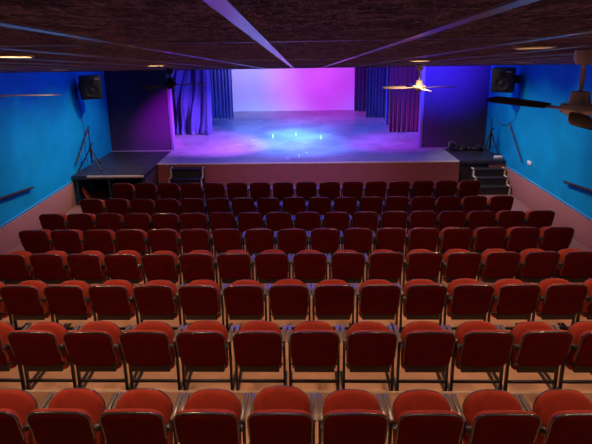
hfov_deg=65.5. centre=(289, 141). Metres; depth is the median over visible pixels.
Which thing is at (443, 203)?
seat
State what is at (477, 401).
seat cushion
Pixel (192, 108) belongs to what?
stage curtain
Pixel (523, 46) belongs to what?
recessed light
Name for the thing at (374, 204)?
seat
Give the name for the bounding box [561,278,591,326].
seat
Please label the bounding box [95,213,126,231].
seat
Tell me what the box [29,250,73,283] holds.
seat
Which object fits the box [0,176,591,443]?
floor
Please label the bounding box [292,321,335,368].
seat cushion
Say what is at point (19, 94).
ceiling fan
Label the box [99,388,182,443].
seat
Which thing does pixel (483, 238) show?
seat
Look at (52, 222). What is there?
seat
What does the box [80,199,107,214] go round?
seat
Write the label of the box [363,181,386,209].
seat
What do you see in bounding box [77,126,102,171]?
tripod stand
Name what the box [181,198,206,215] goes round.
seat
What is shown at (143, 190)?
seat
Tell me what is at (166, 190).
seat
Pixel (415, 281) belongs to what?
seat cushion
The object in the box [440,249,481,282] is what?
seat
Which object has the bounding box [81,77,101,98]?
grille
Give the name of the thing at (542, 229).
seat cushion
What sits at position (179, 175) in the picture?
steps
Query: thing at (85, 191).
round cushion
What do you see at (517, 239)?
seat
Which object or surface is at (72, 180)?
trim
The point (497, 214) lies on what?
seat cushion
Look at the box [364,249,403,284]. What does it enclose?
seat
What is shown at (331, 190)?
seat
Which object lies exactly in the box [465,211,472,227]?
seat cushion
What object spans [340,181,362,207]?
seat
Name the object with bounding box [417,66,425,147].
trim
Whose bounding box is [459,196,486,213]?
seat
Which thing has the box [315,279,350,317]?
seat cushion
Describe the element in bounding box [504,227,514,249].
seat cushion
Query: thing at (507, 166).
trim
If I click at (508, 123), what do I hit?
handrail
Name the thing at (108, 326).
seat cushion
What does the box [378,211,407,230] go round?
seat
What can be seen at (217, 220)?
seat
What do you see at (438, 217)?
seat cushion
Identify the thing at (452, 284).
seat cushion
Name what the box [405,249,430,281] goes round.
seat cushion
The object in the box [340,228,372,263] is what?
seat
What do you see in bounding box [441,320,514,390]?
seat
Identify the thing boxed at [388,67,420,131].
stage curtain
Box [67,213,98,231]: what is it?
seat
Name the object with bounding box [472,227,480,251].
seat cushion
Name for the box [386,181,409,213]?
seat
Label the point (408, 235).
seat cushion
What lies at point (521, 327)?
seat cushion
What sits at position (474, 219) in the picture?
seat
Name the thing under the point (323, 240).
seat
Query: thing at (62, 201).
baseboard
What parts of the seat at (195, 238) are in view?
edge trim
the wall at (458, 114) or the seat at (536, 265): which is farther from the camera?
the wall at (458, 114)
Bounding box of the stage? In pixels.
[111,110,483,190]
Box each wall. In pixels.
[0,71,111,228]
[104,70,170,150]
[231,68,354,110]
[422,65,490,147]
[485,64,591,220]
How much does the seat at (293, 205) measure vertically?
0.847 m
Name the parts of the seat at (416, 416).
armrest, leg, backrest, edge trim, panel, armrest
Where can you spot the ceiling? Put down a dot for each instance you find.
(126, 21)
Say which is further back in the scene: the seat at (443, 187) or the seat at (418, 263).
the seat at (443, 187)
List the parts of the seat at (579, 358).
leg, backrest, edge trim, panel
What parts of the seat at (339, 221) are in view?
edge trim, panel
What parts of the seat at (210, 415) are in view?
armrest, edge trim, panel, backrest, leg, armrest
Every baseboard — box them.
[0,182,76,253]
[504,167,591,249]
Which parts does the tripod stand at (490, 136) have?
leg, leg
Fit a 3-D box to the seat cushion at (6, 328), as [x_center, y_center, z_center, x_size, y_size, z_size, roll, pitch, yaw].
[-2.971,2.049,4.633,0.435,0.454,0.148,-1,12,1]
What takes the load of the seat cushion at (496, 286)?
on the seat at (513, 299)
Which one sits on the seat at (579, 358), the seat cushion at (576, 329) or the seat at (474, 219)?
the seat cushion at (576, 329)
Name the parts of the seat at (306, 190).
panel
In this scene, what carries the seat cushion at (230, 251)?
on the seat at (233, 265)
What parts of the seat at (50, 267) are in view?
edge trim, panel, backrest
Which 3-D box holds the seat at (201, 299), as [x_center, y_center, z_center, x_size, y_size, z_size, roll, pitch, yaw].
[-1.058,2.022,5.666,0.521,0.841,0.506,-1,13,1]
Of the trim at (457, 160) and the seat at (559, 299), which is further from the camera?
the trim at (457, 160)
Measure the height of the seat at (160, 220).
0.837 m
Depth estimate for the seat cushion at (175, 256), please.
6.66 m
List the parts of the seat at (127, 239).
edge trim, panel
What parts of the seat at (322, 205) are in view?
edge trim, panel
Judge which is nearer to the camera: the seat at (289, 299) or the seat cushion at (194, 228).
the seat at (289, 299)
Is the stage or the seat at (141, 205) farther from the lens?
the stage
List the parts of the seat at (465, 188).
panel, edge trim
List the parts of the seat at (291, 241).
panel, edge trim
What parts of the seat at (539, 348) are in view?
leg, backrest, panel, edge trim, leg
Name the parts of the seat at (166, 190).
edge trim, panel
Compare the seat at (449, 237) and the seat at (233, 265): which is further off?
the seat at (449, 237)
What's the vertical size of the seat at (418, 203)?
0.843 m
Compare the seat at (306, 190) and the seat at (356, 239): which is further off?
the seat at (306, 190)
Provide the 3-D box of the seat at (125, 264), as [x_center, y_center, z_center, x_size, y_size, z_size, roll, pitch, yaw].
[-2.359,1.921,6.744,0.521,0.836,0.505,-1,13,1]
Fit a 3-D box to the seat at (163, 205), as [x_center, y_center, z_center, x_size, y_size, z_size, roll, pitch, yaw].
[-2.548,1.530,9.867,0.521,0.836,0.505,-1,13,1]
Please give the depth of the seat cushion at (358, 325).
4.51 m
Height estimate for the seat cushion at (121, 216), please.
0.454 m
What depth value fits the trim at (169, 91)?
13.72 m
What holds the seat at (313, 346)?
on the floor
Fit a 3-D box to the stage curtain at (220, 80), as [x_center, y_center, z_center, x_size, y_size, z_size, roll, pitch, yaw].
[-2.998,-2.984,18.654,1.300,4.162,0.231,-1,13,1]
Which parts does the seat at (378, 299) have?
armrest, leg, backrest, edge trim, panel, leg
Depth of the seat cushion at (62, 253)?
6.69 m
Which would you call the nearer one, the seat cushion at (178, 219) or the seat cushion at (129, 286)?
the seat cushion at (129, 286)
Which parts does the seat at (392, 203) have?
edge trim, panel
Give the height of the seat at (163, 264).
0.837 m
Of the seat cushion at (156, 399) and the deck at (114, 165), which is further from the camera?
the deck at (114, 165)
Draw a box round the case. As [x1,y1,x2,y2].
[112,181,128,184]
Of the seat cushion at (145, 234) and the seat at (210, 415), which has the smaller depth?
the seat at (210, 415)
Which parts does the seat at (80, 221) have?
edge trim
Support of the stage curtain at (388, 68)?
hanging from the ceiling
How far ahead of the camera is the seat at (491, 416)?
3.27 m
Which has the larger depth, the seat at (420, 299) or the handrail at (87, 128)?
the handrail at (87, 128)
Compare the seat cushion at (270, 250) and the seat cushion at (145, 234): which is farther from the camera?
the seat cushion at (145, 234)
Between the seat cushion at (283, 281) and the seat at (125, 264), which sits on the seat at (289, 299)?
the seat cushion at (283, 281)
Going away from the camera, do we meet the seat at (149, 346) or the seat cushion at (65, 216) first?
the seat at (149, 346)
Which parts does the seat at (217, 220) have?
panel, edge trim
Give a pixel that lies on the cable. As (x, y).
(79, 98)
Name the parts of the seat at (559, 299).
leg, backrest, panel, edge trim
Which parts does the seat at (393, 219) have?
edge trim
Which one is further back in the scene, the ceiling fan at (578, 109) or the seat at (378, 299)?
the seat at (378, 299)
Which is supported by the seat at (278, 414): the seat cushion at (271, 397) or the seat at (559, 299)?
the seat cushion at (271, 397)
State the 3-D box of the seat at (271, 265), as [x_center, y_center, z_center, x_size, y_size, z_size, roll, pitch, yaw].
[-0.236,1.895,6.688,0.521,0.842,0.505,-1,13,1]
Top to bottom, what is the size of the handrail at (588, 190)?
0.763 m
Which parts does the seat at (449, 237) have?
panel, edge trim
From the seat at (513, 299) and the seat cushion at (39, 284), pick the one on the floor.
the seat at (513, 299)
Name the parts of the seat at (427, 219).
edge trim, panel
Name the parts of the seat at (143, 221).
edge trim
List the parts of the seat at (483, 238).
panel, edge trim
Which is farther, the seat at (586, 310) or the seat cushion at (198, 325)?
the seat at (586, 310)
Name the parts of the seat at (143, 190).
edge trim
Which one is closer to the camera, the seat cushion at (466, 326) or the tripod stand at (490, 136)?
the seat cushion at (466, 326)
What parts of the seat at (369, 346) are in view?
armrest, leg, backrest, panel, edge trim, leg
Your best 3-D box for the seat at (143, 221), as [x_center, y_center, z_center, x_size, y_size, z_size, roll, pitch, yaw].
[-2.838,1.675,8.838,0.521,0.842,0.505,-1,13,1]
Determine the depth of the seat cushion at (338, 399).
3.47 m
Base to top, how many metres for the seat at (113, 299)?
0.842 m
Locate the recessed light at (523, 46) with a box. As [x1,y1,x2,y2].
[512,45,556,48]
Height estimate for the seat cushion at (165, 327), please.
0.454 m
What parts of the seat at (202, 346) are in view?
leg, edge trim, panel, backrest, leg, armrest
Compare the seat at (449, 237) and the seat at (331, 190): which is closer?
the seat at (449, 237)
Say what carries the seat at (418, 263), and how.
on the floor
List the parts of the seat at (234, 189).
panel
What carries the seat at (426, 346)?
on the floor
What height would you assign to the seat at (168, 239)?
0.846 m
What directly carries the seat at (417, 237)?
on the floor
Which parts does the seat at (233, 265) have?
edge trim, panel, leg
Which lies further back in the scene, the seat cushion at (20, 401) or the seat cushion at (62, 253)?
the seat cushion at (62, 253)
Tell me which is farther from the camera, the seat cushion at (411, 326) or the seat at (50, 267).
the seat at (50, 267)
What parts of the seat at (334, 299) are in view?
armrest, leg, backrest, edge trim, panel, leg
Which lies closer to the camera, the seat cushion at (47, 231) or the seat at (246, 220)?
the seat cushion at (47, 231)
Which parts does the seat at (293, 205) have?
panel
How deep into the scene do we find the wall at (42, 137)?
10.28 m
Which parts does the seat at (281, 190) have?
panel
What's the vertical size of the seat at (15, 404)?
0.842 m
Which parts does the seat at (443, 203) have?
edge trim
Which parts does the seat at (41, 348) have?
leg, edge trim, panel, backrest, leg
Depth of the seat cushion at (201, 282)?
5.61 m
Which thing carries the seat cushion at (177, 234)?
on the seat at (168, 239)
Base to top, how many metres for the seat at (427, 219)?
0.847 m
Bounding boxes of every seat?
[0,251,38,284]
[0,280,67,329]
[0,281,27,326]
[0,321,39,389]
[0,388,53,443]
[7,322,88,389]
[18,229,55,253]
[26,388,117,443]
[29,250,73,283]
[39,214,69,230]
[43,280,100,329]
[50,229,87,254]
[63,321,137,389]
[66,250,109,283]
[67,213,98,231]
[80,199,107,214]
[83,229,118,255]
[88,279,142,329]
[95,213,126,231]
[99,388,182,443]
[104,250,145,283]
[105,198,132,215]
[112,183,137,200]
[115,229,150,255]
[119,321,187,389]
[123,213,153,232]
[130,198,156,216]
[133,280,187,330]
[135,183,159,201]
[141,250,181,284]
[147,228,181,255]
[152,213,181,235]
[155,198,182,229]
[158,183,182,213]
[173,388,248,443]
[175,320,235,389]
[178,279,226,328]
[179,250,218,284]
[180,212,209,232]
[180,228,212,253]
[181,183,204,202]
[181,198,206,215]
[204,182,226,213]
[206,198,231,229]
[209,212,237,245]
[212,228,245,267]
[217,250,254,295]
[223,279,267,332]
[227,182,249,208]
[231,198,256,228]
[232,320,286,390]
[237,212,265,243]
[245,228,276,263]
[247,385,315,443]
[249,182,271,208]
[254,249,290,292]
[257,198,281,226]
[266,212,292,243]
[268,279,310,329]
[272,182,294,208]
[277,228,307,263]
[282,197,306,225]
[287,321,340,389]
[291,250,327,292]
[294,212,320,243]
[295,182,316,207]
[307,197,331,225]
[309,228,339,263]
[311,279,354,329]
[316,389,388,443]
[317,182,339,207]
[321,212,349,243]
[328,250,364,282]
[332,197,356,225]
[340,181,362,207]
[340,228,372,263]
[340,321,397,390]
[349,211,378,242]
[354,279,400,332]
[357,197,382,226]
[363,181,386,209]
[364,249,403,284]
[372,227,405,254]
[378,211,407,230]
[383,196,408,226]
[383,389,464,443]
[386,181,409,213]
[390,321,455,390]
[394,279,447,332]
[401,249,442,289]
[405,227,439,256]
[406,196,434,227]
[407,211,436,233]
[409,181,433,213]
[432,180,456,200]
[434,196,460,215]
[435,211,465,230]
[437,227,472,254]
[437,278,493,329]
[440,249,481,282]
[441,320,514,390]
[450,389,541,443]
[455,180,480,199]
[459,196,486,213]
[464,211,495,229]
[469,227,506,253]
[477,248,520,282]
[483,279,540,329]
[485,196,513,212]
[492,321,573,390]
[493,210,524,229]
[502,226,540,252]
[514,248,560,282]
[518,389,591,443]
[522,210,554,228]
[527,278,588,330]
[535,226,574,251]
[544,321,591,388]
[552,248,591,282]
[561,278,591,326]
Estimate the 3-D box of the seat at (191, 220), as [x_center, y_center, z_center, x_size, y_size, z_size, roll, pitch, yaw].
[-1.777,1.664,8.810,0.521,0.842,0.505,-1,13,1]
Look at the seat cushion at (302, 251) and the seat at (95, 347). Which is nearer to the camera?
the seat at (95, 347)
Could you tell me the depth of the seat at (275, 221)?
8.50 m
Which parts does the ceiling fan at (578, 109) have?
blade, blade arm, motor, blade, rod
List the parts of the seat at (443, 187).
panel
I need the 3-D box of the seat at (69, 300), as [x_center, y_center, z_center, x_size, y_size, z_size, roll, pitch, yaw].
[-2.650,2.039,5.708,0.521,0.842,0.505,-1,13,1]
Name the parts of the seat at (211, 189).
panel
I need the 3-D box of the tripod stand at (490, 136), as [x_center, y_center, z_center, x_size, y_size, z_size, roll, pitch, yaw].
[5.489,-0.148,12.642,0.474,1.050,0.574,-1,13,1]
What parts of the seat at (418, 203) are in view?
edge trim, panel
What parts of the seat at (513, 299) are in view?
leg, backrest, edge trim, panel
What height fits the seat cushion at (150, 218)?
0.454 m
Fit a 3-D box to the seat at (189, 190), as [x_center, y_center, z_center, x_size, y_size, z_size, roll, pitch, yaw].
[-2.258,1.294,10.876,0.521,0.838,0.504,-1,13,1]
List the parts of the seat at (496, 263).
panel, edge trim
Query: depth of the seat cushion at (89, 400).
3.53 m
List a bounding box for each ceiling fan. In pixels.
[0,94,60,96]
[141,69,205,88]
[382,65,455,91]
[486,50,591,129]
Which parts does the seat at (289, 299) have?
leg, edge trim, panel, backrest, leg, armrest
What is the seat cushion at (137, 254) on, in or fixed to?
on the seat at (125, 264)
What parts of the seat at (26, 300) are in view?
leg, edge trim, panel, backrest, leg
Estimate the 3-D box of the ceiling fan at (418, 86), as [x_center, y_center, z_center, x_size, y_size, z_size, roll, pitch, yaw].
[2.125,-1.048,7.509,0.898,0.460,0.898,-13,17,-42]
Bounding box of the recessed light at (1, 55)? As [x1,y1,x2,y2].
[0,54,34,57]
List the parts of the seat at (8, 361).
edge trim, panel, backrest, leg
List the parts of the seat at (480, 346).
armrest, leg, backrest, panel, edge trim, leg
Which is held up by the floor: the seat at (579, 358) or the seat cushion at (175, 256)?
the seat at (579, 358)
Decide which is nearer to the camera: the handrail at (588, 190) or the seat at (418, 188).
the handrail at (588, 190)
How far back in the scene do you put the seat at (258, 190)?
10.58 m
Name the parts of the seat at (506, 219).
edge trim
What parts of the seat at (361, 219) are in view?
panel, edge trim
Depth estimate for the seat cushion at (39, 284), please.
5.66 m
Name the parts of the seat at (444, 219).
edge trim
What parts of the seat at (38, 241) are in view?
edge trim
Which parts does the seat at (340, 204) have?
edge trim, panel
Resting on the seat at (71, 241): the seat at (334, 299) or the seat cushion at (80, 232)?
the seat cushion at (80, 232)
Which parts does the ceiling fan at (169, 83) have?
blade, motor, blade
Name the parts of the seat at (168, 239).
edge trim, panel, leg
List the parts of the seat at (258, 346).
leg, armrest, edge trim, panel, backrest, leg, armrest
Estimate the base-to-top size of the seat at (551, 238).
0.844 m
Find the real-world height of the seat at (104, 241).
0.842 m
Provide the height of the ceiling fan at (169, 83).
0.360 m
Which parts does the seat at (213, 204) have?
edge trim, panel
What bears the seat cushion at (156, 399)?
on the seat at (139, 415)
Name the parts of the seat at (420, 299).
armrest, leg, backrest, panel, edge trim, leg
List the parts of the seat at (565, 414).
armrest, backrest, edge trim, panel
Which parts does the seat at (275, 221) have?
edge trim, panel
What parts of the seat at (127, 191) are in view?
edge trim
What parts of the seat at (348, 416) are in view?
armrest, leg, backrest, edge trim, panel, armrest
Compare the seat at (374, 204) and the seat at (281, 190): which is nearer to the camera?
the seat at (374, 204)
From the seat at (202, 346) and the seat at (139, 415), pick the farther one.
the seat at (202, 346)
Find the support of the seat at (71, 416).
on the floor
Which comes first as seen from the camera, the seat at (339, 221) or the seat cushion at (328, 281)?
the seat cushion at (328, 281)
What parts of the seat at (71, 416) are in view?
edge trim, panel, backrest, armrest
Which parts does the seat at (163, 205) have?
panel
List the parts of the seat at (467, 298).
leg, backrest, panel, edge trim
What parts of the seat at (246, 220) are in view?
edge trim, panel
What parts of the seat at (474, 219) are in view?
edge trim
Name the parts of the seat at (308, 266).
edge trim, panel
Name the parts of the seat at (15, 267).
edge trim, panel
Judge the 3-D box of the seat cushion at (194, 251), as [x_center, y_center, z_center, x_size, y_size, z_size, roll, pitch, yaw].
[-1.300,1.803,6.669,0.435,0.454,0.148,-1,14,1]
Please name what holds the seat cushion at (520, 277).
on the seat at (536, 265)
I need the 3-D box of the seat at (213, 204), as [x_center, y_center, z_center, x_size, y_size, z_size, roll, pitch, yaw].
[-1.486,1.516,9.839,0.521,0.842,0.505,-1,13,1]
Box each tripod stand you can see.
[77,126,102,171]
[482,118,499,156]
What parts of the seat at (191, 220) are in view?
edge trim, panel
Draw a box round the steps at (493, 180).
[470,167,510,194]
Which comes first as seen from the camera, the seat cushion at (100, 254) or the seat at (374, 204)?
the seat cushion at (100, 254)
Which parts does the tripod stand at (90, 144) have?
leg, leg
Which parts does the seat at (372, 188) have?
panel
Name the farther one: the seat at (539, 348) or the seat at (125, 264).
the seat at (125, 264)
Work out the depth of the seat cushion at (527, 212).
8.58 m
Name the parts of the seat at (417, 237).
leg, edge trim, panel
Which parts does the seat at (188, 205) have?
panel, edge trim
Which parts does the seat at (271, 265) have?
edge trim, panel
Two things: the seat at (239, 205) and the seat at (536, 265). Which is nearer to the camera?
the seat at (536, 265)
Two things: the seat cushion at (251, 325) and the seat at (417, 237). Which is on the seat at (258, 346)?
the seat cushion at (251, 325)
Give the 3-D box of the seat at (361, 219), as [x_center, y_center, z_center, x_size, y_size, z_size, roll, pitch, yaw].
[1.408,1.630,8.726,0.521,0.841,0.507,-1,13,1]
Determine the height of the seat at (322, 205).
0.842 m
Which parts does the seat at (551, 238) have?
edge trim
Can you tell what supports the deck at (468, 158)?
on the floor
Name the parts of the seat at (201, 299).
leg, edge trim, panel, backrest, leg, armrest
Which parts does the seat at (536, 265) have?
backrest, panel, edge trim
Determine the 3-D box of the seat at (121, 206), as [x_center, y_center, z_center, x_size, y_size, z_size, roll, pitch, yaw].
[-3.609,1.536,9.895,0.521,0.848,0.502,-1,13,1]
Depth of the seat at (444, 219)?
8.42 m
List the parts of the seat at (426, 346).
armrest, leg, backrest, panel, edge trim, leg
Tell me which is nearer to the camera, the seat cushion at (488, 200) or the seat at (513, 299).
the seat at (513, 299)
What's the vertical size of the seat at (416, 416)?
0.836 m
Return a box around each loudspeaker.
[77,74,102,99]
[490,67,519,92]
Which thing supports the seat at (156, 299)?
on the floor
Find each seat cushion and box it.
[0,282,7,317]
[0,322,16,368]
[0,389,36,443]
[10,251,34,279]
[18,280,49,317]
[28,322,68,368]
[38,229,54,250]
[46,251,70,280]
[48,388,104,443]
[60,280,91,317]
[62,214,69,229]
[69,229,85,251]
[80,321,121,368]
[82,251,106,282]
[87,213,97,228]
[101,229,116,253]
[102,280,134,317]
[115,389,172,443]
[116,250,142,281]
[119,214,124,228]
[133,321,174,368]
[139,229,147,253]
[146,280,177,317]
[147,214,152,229]
[152,251,178,282]
[164,228,178,255]
[174,213,179,235]
[184,321,227,367]
[185,280,220,317]
[189,250,214,280]
[194,228,210,250]
[221,250,250,279]
[228,280,263,317]
[238,321,281,368]
[253,386,309,413]
[258,249,287,280]
[272,279,307,316]
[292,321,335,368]
[299,250,324,279]
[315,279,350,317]
[323,390,379,416]
[346,322,390,368]
[359,279,390,317]
[368,249,398,280]
[393,390,450,443]
[401,322,442,368]
[403,279,435,317]
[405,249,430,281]
[407,227,424,252]
[437,212,441,230]
[440,227,459,253]
[443,249,468,281]
[447,278,480,316]
[455,321,497,368]
[463,390,521,443]
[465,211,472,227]
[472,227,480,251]
[480,249,505,280]
[486,197,490,210]
[492,279,522,317]
[494,210,508,226]
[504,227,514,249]
[511,322,552,369]
[518,249,543,280]
[523,210,532,226]
[536,278,569,316]
[537,226,552,248]
[555,249,580,277]
[566,322,591,369]
[581,279,591,316]
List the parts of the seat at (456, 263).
leg, panel, edge trim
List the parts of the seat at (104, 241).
edge trim, panel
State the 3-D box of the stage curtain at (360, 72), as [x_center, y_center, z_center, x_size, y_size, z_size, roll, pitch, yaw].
[3.366,-3.387,19.949,1.045,4.162,0.160,1,13,7]
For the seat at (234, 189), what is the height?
0.843 m
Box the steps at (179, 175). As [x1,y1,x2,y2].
[168,166,204,198]
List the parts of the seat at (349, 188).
edge trim, panel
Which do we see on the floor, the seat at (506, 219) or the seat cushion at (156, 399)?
the seat at (506, 219)
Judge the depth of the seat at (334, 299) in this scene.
5.40 m
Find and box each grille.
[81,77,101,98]
[491,70,512,91]
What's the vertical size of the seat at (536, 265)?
0.845 m
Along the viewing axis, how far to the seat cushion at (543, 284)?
5.49 m
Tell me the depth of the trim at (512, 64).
8.12 m
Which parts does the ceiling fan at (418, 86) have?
blade, motor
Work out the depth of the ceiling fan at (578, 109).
2.87 m
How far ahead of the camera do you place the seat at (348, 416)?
3.30 m
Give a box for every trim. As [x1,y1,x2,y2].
[0,0,591,71]
[0,64,555,72]
[0,180,73,226]
[26,228,591,393]
[157,160,459,164]
[165,70,175,149]
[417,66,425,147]
[507,166,591,219]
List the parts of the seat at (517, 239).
panel, edge trim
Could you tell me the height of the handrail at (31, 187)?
0.793 m
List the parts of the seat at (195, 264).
edge trim, panel, leg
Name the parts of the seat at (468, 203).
edge trim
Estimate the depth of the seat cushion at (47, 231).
7.77 m
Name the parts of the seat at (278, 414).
armrest, edge trim, panel, backrest, armrest, leg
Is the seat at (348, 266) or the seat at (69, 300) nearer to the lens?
the seat at (69, 300)
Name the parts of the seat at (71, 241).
edge trim, panel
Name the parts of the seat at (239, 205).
edge trim, panel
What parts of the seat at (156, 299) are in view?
edge trim, panel, backrest, leg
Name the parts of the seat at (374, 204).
panel, edge trim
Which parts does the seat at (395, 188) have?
edge trim, panel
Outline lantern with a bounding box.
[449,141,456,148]
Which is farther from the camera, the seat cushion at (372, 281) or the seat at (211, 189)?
the seat at (211, 189)
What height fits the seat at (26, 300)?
0.842 m
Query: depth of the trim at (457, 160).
12.30 m
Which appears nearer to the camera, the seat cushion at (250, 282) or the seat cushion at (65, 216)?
the seat cushion at (250, 282)
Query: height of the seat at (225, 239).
0.846 m
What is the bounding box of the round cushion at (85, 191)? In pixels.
[82,187,90,198]
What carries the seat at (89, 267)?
on the floor
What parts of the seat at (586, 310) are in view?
leg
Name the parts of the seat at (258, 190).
panel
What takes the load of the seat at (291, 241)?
on the floor
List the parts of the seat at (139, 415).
armrest, edge trim, panel, backrest, leg, armrest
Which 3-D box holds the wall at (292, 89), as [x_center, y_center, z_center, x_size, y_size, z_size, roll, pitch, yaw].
[0.342,-3.497,20.561,11.170,4.220,0.150,-1,13,1]
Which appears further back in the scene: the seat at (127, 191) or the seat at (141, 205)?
the seat at (127, 191)
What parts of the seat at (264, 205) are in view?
edge trim, panel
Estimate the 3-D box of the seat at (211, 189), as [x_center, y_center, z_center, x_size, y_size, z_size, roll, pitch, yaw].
[-1.728,1.287,10.862,0.521,0.842,0.505,-1,13,1]
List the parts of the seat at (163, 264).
edge trim, panel, leg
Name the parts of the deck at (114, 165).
post, post, panel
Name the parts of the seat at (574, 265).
edge trim, panel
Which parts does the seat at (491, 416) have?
armrest, backrest, edge trim, panel, armrest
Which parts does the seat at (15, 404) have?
edge trim, panel, backrest, armrest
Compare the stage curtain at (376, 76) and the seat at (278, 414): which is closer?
the seat at (278, 414)
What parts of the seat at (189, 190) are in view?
panel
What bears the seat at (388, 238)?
on the floor
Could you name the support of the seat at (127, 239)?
on the floor
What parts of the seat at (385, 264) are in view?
leg, edge trim, panel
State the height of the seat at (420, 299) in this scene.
0.842 m
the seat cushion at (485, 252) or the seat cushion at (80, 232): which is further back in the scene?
the seat cushion at (80, 232)
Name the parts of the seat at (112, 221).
edge trim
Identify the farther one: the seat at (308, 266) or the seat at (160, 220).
the seat at (160, 220)
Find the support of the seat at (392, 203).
on the floor
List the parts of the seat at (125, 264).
edge trim, panel, leg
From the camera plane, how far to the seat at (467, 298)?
5.36 m
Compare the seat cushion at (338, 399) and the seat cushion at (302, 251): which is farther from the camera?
the seat cushion at (302, 251)
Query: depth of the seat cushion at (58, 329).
4.59 m
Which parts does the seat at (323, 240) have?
edge trim, panel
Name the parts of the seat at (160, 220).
edge trim, panel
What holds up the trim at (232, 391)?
attached to the floor
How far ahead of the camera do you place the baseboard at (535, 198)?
9.94 m
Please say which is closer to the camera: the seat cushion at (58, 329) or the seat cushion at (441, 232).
the seat cushion at (58, 329)
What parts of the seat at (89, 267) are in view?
edge trim, panel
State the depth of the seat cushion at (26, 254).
6.72 m
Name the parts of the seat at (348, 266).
edge trim, panel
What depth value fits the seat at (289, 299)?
5.41 m
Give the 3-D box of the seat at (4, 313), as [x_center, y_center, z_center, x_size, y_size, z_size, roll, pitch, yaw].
[-3.712,2.052,5.737,0.521,0.838,0.504,-1,13,1]
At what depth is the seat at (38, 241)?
7.58 m
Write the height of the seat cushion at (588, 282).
0.454 m
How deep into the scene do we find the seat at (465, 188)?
10.46 m
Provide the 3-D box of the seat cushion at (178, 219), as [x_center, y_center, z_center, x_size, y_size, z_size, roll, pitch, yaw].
[-2.309,1.591,8.790,0.435,0.454,0.148,-1,12,1]
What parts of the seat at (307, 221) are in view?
edge trim, panel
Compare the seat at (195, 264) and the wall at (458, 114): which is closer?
the seat at (195, 264)
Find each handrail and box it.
[0,186,33,199]
[76,128,87,164]
[508,123,521,161]
[563,180,591,192]
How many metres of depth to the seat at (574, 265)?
6.36 m
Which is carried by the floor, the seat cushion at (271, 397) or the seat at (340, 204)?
the seat at (340, 204)
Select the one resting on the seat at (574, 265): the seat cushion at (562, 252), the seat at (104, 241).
the seat cushion at (562, 252)
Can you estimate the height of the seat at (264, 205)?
0.838 m
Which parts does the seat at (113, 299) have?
edge trim, panel, backrest, leg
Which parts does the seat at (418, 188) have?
panel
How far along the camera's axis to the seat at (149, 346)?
4.43 m
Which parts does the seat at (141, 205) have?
edge trim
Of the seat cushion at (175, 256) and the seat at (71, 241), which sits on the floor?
the seat at (71, 241)
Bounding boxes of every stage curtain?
[171,70,211,134]
[210,69,233,118]
[354,67,366,110]
[366,67,386,117]
[385,67,389,123]
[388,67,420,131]
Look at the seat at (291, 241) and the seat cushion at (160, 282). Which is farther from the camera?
the seat at (291, 241)
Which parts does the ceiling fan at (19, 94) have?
blade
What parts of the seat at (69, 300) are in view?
edge trim, panel, backrest, leg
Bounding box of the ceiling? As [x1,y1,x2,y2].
[0,0,591,71]
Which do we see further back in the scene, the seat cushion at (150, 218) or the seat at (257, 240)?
the seat cushion at (150, 218)
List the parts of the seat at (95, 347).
leg, edge trim, panel, backrest, leg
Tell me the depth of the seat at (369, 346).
4.37 m
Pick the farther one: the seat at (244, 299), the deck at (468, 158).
the deck at (468, 158)
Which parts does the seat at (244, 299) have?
leg, backrest, edge trim, panel, leg, armrest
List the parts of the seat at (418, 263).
leg, edge trim, panel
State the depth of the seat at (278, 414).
3.31 m
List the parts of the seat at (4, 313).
leg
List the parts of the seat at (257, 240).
edge trim, panel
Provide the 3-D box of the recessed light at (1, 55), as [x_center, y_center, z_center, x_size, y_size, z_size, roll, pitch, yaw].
[-1.433,-0.451,2.393,0.195,0.035,0.195,1,13,8]
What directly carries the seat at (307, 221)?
on the floor
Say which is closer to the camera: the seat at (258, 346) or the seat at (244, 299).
the seat at (258, 346)
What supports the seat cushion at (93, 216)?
on the seat at (80, 221)
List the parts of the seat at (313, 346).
armrest, leg, backrest, edge trim, panel, armrest, leg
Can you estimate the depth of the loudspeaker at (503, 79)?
11.28 m
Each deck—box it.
[71,151,170,204]
[444,145,505,182]
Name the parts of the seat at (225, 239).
edge trim, panel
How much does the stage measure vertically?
0.780 m
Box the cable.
[79,98,87,162]
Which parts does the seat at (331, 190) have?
edge trim, panel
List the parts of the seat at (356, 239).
edge trim, panel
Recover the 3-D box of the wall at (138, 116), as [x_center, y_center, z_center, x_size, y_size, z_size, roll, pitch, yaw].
[-4.504,-1.810,13.534,1.810,4.220,0.140,-1,13,1]
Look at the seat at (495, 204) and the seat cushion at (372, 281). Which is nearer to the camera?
the seat cushion at (372, 281)
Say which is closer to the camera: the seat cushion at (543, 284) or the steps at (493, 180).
the seat cushion at (543, 284)
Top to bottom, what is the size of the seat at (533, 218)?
0.842 m
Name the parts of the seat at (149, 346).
leg, edge trim, panel, backrest, leg, armrest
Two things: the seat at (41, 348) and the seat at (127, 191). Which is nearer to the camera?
the seat at (41, 348)
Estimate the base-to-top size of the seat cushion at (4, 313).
0.454 m
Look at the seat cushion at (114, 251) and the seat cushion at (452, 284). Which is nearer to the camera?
the seat cushion at (452, 284)
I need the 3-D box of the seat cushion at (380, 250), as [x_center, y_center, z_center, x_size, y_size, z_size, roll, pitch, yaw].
[1.354,1.781,6.610,0.435,0.454,0.148,-1,11,1]
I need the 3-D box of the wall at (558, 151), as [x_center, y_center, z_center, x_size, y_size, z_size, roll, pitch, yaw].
[5.700,0.039,6.442,0.200,5.000,14.000,-1,13,1]
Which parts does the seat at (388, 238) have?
edge trim, panel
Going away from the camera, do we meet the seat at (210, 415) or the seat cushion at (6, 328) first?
the seat at (210, 415)
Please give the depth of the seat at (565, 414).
3.31 m
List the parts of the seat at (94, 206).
edge trim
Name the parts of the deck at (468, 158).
cable coil, panel, cable coil, panel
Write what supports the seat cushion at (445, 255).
on the seat at (456, 263)

